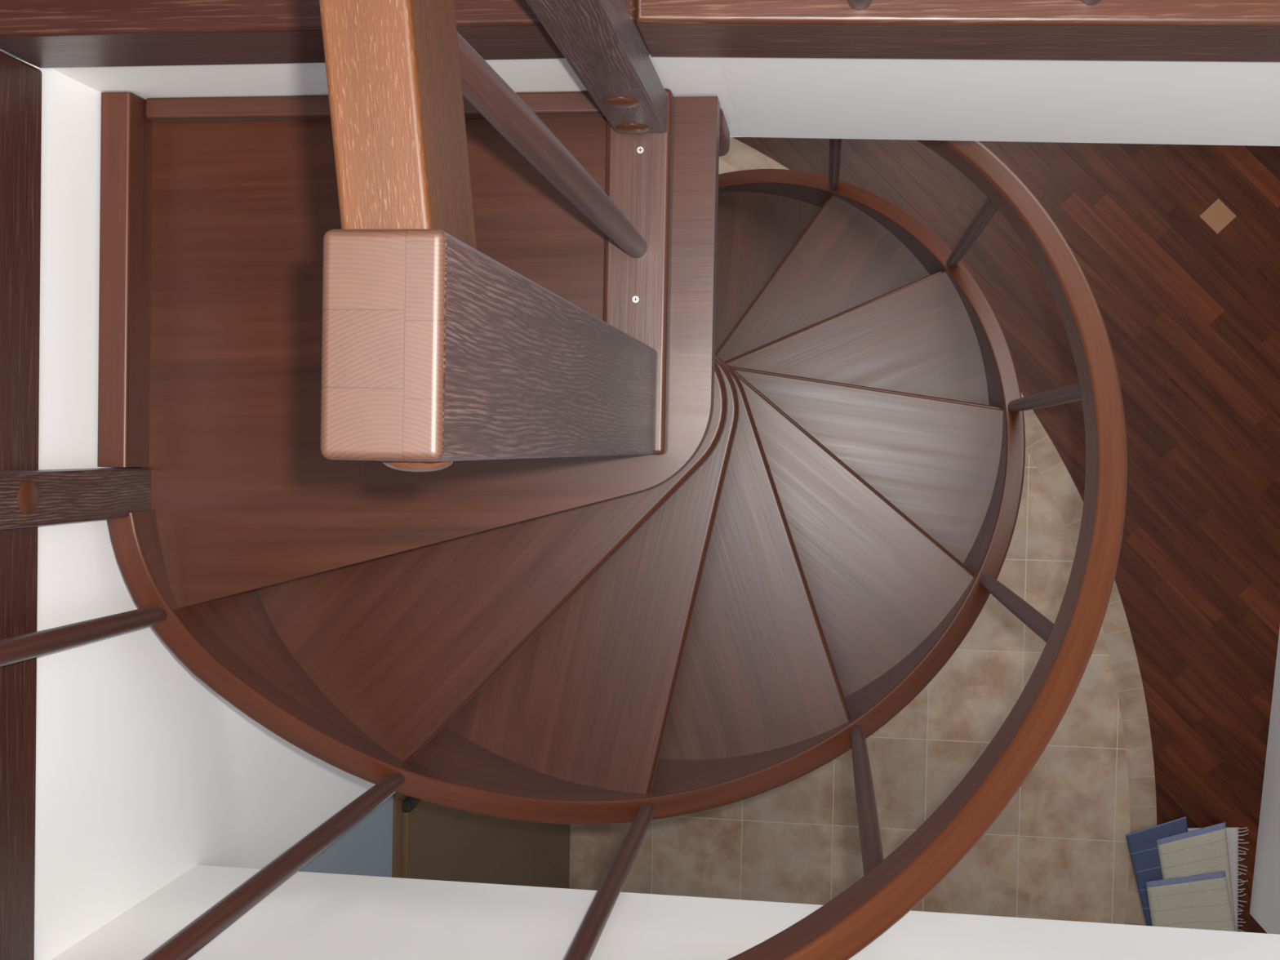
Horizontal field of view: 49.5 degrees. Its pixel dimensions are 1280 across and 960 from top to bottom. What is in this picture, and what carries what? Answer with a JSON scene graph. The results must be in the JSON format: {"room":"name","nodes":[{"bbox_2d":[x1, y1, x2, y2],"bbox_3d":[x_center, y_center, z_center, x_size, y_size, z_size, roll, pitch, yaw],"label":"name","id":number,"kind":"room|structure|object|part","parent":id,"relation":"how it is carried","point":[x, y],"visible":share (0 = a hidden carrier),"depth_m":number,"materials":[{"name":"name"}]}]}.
{"room":"stairwell","nodes":[
{"label":"stairwell","id":0,"kind":"room"},
{"bbox_2d":[0,48,395,959],"bbox_3d":[-0.593,0.594,3.284,0.259,3.345,3.422,1,91,8],"label":"wall","id":1,"kind":"structure","parent":0,"point":[146,775],"depth_m":1.75,"materials":[{"name":"white paint"}]},
{"bbox_2d":[0,50,41,959],"bbox_3d":[-0.839,0.887,1.571,0.251,0.127,2.714,1,91,8],"label":"edging","id":2,"kind":"object","parent":1,"relation":"on","point":[20,82],"visible":1,"depth_m":1.55,"materials":[{"name":"brown wood"}]},
{"bbox_2d":[391,791,570,888],"bbox_3d":[-0.387,1.208,3.948,0.024,2.000,1.130,1,91,8],"label":"door","id":3,"kind":"structure","parent":1,"relation":"in","point":[431,841],"depth_m":3.58,"materials":[{"name":"brown wood"}]},
{"bbox_3d":[-0.529,1.229,2.988,0.005,0.059,1.130,1,91,8],"label":"casing","id":4,"kind":"part","parent":3,"relation":"part of","materials":[{"name":"brown wood"}]},
{"bbox_2d":[50,54,1279,959],"bbox_3d":[1.071,-0.018,1.562,3.505,0.418,4.600,1,91,8],"label":"wall","id":5,"kind":"structure","parent":0,"point":[310,916],"depth_m":1.73,"materials":[{"name":"white paint"}]},
{"bbox_2d":[0,0,650,67],"bbox_3d":[-0.343,-0.542,1.470,0.705,0.127,0.168,1,91,8],"label":"edging","id":6,"kind":"object","parent":5,"relation":"on","point":[42,33],"visible":0.73,"depth_m":1.44,"materials":[{"name":"brown wood"}]},
{"bbox_2d":[636,0,1279,62],"bbox_3d":[1.392,-0.465,1.232,2.800,0.129,0.243,1,91,8],"label":"edging","id":7,"kind":"object","parent":5,"relation":"on","point":[1140,30],"visible":1,"depth_m":1.35,"materials":[{"name":"brown wood"}]},
{"bbox_2d":[847,0,1101,10],"bbox_3d":[0.506,-0.444,0.836,1.145,0.899,0.050,1,91,8],"label":"railing","id":8,"kind":"object","parent":7,"relation":"on","point":[857,5],"visible":1,"depth_m":1.31,"materials":[{"name":"brown wood"}]},
{"bbox_2d":[568,137,1279,933],"bbox_3d":[1.250,0.107,4.708,5.200,0.004,5.604,1,91,8],"label":"floor","id":9,"kind":"structure","parent":0,"point":[1176,247],"depth_m":4.67,"materials":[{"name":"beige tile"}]},
{"bbox_2d":[97,91,1025,824],"bbox_3d":[0.182,-0.134,3.224,1.295,3.218,1.296,1,91,8],"label":"spiral staircase","id":10,"kind":"structure","parent":9,"relation":"on","point":[710,621],"depth_m":1.99,"materials":[{"name":"brown wood"}]},
{"bbox_2d":[319,0,674,471],"bbox_3d":[-0.085,-0.233,1.163,0.102,1.050,0.440,1,91,8],"label":"landing railing","id":11,"kind":"object","parent":10,"relation":"on","point":[437,353],"visible":1,"depth_m":0.82,"materials":[{"name":"brown wood"}]},
{"bbox_3d":[-0.145,-0.264,0.814,0.052,0.121,0.255,-4,91,8],"label":"handrail","id":12,"kind":"part","parent":11,"relation":"part of","materials":[{"name":"brown wood"}]},
{"bbox_3d":[-0.077,-0.083,1.198,0.069,0.915,0.125,1,91,8],"label":"newel post","id":13,"kind":"part","parent":11,"relation":"part of","materials":[{"name":"brown wood"}]},
{"bbox_3d":[-0.067,-0.420,1.138,0.062,1.015,0.045,1,91,8],"label":"post","id":14,"kind":"part","parent":11,"relation":"part of","materials":[{"name":"brown wood"}]},
{"bbox_3d":[-0.003,-0.247,1.663,0.077,0.035,0.433,1,91,8],"label":"plate","id":15,"kind":"part","parent":11,"relation":"part of","materials":[{"name":"brown wood"}]},
{"bbox_2d":[0,138,1127,959],"bbox_3d":[0.040,-0.106,2.199,1.302,3.132,1.311,1,91,8],"label":"stair railing","id":16,"kind":"object","parent":10,"relation":"on","point":[890,887],"visible":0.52,"depth_m":1.67,"materials":[{"name":"brown wood"}]},
{"bbox_3d":[-0.711,0.025,1.305,0.045,1.150,0.060,1,91,8],"label":"post","id":17,"kind":"part","parent":16,"relation":"part of","materials":[{"name":"brown wood"}]},
{"bbox_3d":[0.046,-0.107,2.246,1.302,3.038,1.311,1,91,8],"label":"handrail","id":18,"kind":"part","parent":16,"relation":"part of","materials":[{"name":"brown wood"}]},
{"bbox_2d":[1125,816,1248,932],"bbox_3d":[1.828,1.452,4.629,0.412,0.056,0.655,1,91,8],"label":"rug","id":19,"kind":"object","parent":9,"relation":"on","point":[1186,877],"visible":0.77,"depth_m":4.61,"materials":[{"name":"beige fabric"}]},
{"bbox_2d":[1249,627,1279,934],"bbox_3d":[2.330,0.909,3.101,0.900,2.923,1.224,5,92,8],"label":"wall","id":20,"kind":"structure","parent":0,"point":[1264,908],"depth_m":4.52,"materials":[{"name":"white paint"}]}
]}

